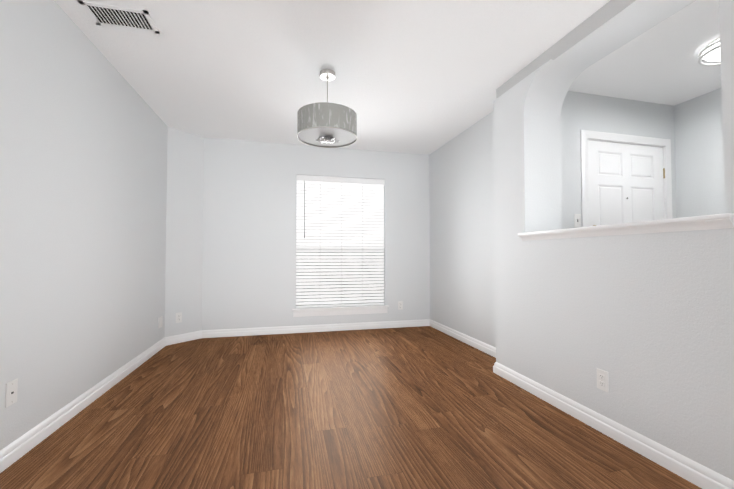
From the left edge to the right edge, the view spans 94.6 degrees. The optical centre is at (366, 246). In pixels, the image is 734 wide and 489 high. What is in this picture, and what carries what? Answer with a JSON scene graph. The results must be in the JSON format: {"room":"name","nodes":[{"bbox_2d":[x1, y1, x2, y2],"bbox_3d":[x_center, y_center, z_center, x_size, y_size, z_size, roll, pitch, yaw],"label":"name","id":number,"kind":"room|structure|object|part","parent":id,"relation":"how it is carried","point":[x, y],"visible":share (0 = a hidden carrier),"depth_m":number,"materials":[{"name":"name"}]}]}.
{"room":"empty dining room","nodes":[
{"label":"empty dining room","id":0,"kind":"room"},
{"bbox_2d":[0,0,167,449],"bbox_3d":[-1.508,-0.210,0.505,0.150,2.440,6.924,0,-2,-14],"label":"wall","id":1,"kind":"structure","parent":0,"point":[83,160],"depth_m":2.06,"materials":[{"name":"white paint"}]},
{"bbox_2d":[5,378,17,407],"bbox_3d":[-1.710,0.705,1.629,0.008,0.115,0.070,0,-2,-14],"label":"outlet plate","id":2,"kind":"object","parent":1,"relation":"attached to","point":[11,392],"visible":1,"depth_m":1.62,"materials":[{"name":"white plastic"}]},
{"bbox_2d":[158,316,162,328],"bbox_3d":[-2.199,0.807,3.603,0.006,0.115,0.116,0,-2,-14],"label":"outlet","id":3,"kind":"object","parent":1,"relation":"attached to","point":[160,320],"visible":1,"depth_m":3.60,"materials":[{"name":"white plastic"}]},
{"bbox_2d":[164,127,203,336],"bbox_3d":[-2.165,-0.118,3.976,0.120,2.440,0.526,-1,-2,34],"label":"wall","id":4,"kind":"structure","parent":0,"point":[184,226],"depth_m":3.93,"materials":[{"name":"white paint"}]},
{"bbox_2d":[176,312,181,322],"bbox_3d":[-2.148,0.814,3.863,0.008,0.115,0.070,-1,-2,34],"label":"outlet","id":5,"kind":"object","parent":4,"relation":"attached to","point":[178,317],"visible":1,"depth_m":3.86,"materials":[{"name":"white plastic"}]},
{"bbox_2d":[202,138,429,329],"bbox_3d":[-0.698,-0.104,4.515,3.446,2.440,0.150,0,-2,-14],"label":"wall","id":6,"kind":"structure","parent":0,"point":[249,242],"depth_m":4.33,"materials":[{"name":"white paint"}]},
{"bbox_2d":[292,175,388,316],"bbox_3d":[-0.349,-0.010,4.582,1.293,1.845,0.182,0,-2,-14],"label":"window unit","id":7,"kind":"structure","parent":6,"relation":"in","point":[339,241],"depth_m":4.55,"materials":[{"name":"white plastic"}]},
{"bbox_3d":[-0.363,-0.060,4.640,1.203,1.740,0.065,0,-2,-14],"label":"frame","id":8,"kind":"part","parent":7,"relation":"part of","materials":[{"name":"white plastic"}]},
{"bbox_3d":[-0.341,0.859,4.528,1.293,0.105,0.117,0,-2,-14],"label":"window sill apron","id":9,"kind":"part","parent":7,"relation":"part of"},
{"bbox_2d":[398,301,402,309],"bbox_3d":[0.464,0.821,4.696,0.070,0.115,0.008,0,-2,-14],"label":"outlet","id":10,"kind":"object","parent":6,"relation":"attached to","point":[400,305],"visible":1,"depth_m":4.69,"materials":[{"name":"white plastic"}]},
{"bbox_2d":[0,326,701,488],"bbox_3d":[0.922,1.078,1.166,5.200,0.100,7.367,0,-2,-14],"label":"floor","id":11,"kind":"structure","parent":0,"point":[424,407],"depth_m":1.95,"materials":[{"name":"brown wood"}]},
{"bbox_2d":[54,0,720,154],"bbox_3d":[0.922,-1.461,1.233,5.200,0.100,7.367,0,-2,-14],"label":"ceiling","id":12,"kind":"structure","parent":0,"point":[427,77],"depth_m":2.51,"materials":[{"name":"white paint"}]},
{"bbox_2d":[78,0,159,33],"bbox_3d":[-1.491,-1.383,2.055,0.350,0.013,0.205,0,-2,-14],"label":"ceiling vent","id":13,"kind":"object","parent":12,"relation":"in","point":[118,17],"visible":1,"depth_m":2.04,"materials":[{"name":"white metal"}]},
{"bbox_2d":[297,69,356,147],"bbox_3d":[-0.312,-1.095,2.676,0.473,0.555,0.473,0,-2,-14],"label":"pendant light","id":14,"kind":"object","parent":12,"relation":"hanging from","point":[326,125],"visible":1,"depth_m":2.53,"materials":[{"name":"grey fabric"}]},
{"bbox_3d":[-0.312,-0.943,2.672,0.466,0.180,0.466,0,-2,-14],"label":"lamp shade","id":15,"kind":"part","parent":14,"relation":"part of","materials":[{"name":"fabric"}]},
{"bbox_2d":[298,127,355,146],"bbox_3d":[-0.312,-0.863,2.670,0.458,0.004,0.458,0,-2,-14],"label":"diffuser","id":16,"kind":"object","parent":14,"relation":"attached to","point":[344,136],"depth_m":2.64,"materials":[{"name":"grey glass"}]},
{"bbox_2d":[698,37,720,65],"bbox_3d":[2.466,-1.339,2.277,0.341,0.088,0.341,0,-2,-14],"label":"flush-mount light","id":17,"kind":"object","parent":12,"relation":"attached to","point":[710,52],"visible":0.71,"depth_m":2.32,"materials":[{"name":"white glass"}]},
{"bbox_2d":[702,39,720,61],"bbox_3d":[2.466,-1.330,2.277,0.296,0.070,0.296,0,-2,-14],"label":"diffuser","id":18,"kind":"object","parent":17,"relation":"attached to","point":[709,54],"depth_m":2.30,"materials":[{"name":"white glass"}]},
{"bbox_2d":[429,111,495,347],"bbox_3d":[1.174,-0.120,3.913,0.100,2.440,1.917,0,-2,-14],"label":"wall","id":19,"kind":"structure","parent":0,"point":[462,238],"depth_m":3.89,"materials":[{"name":"white paint"}]},
{"bbox_2d":[493,0,733,480],"bbox_3d":[1.880,-0.211,0.439,0.336,2.440,5.170,0,-2,-14],"label":"wall","id":20,"kind":"structure","parent":0,"point":[645,321],"depth_m":1.90,"materials":[{"name":"white paint"}]},
{"bbox_2d":[0,319,733,488],"bbox_3d":[0.146,0.977,0.966,3.296,0.092,7.087,0,-2,-14],"label":"baseboard","id":21,"kind":"structure","parent":20,"relation":"attached to","point":[694,472],"depth_m":2.14,"materials":[{"name":"white wood"}]},
{"bbox_2d":[597,368,608,392],"bbox_3d":[1.332,0.758,1.916,0.008,0.115,0.070,0,-2,-14],"label":"outlet","id":22,"kind":"object","parent":20,"relation":"attached to","point":[602,379],"visible":1,"depth_m":1.91,"materials":[{"name":"white plastic"}]},
{"bbox_2d":[518,213,733,240],"bbox_3d":[1.489,-0.086,2.005,0.413,0.058,1.255,0,-2,-14],"label":"sill","id":23,"kind":"structure","parent":20,"relation":"on","point":[716,221],"depth_m":1.68,"materials":[{"name":"white wood"}]},
{"bbox_2d":[561,91,676,228],"bbox_3d":[2.257,-0.141,3.126,1.684,2.440,0.130,0,-2,-14],"label":"wall","id":24,"kind":"structure","parent":0,"point":[591,112],"depth_m":3.04,"materials":[{"name":"white paint"}]},
{"bbox_2d":[574,214,580,226],"bbox_3d":[1.840,-0.225,2.948,0.070,0.115,0.020,0,-2,-14],"label":"light switch","id":25,"kind":"object","parent":24,"relation":"attached to","point":[577,220],"visible":0.98,"depth_m":2.95,"materials":[{"name":"white plastic"}]},
{"bbox_2d":[588,140,663,225],"bbox_3d":[2.392,0.060,3.082,0.888,2.012,0.110,0,-2,-14],"label":"door","id":26,"kind":"structure","parent":24,"relation":"in","point":[619,174],"depth_m":3.11,"materials":[{"name":"white paint"}]},
{"bbox_2d":[580,130,671,226],"bbox_3d":[2.377,0.029,3.142,1.046,2.103,0.148,0,-2,-14],"label":"door frame","id":27,"kind":"structure","parent":24,"relation":"attached to","point":[585,135],"depth_m":3.08,"materials":[{"name":"white wood"}]},
{"bbox_2d":[674,88,724,217],"bbox_3d":[3.631,-0.202,0.804,0.130,2.440,5.040,0,-2,-14],"label":"wall","id":28,"kind":"structure","parent":0,"point":[699,157],"depth_m":3.06,"materials":[{"name":"white paint"}]}
]}

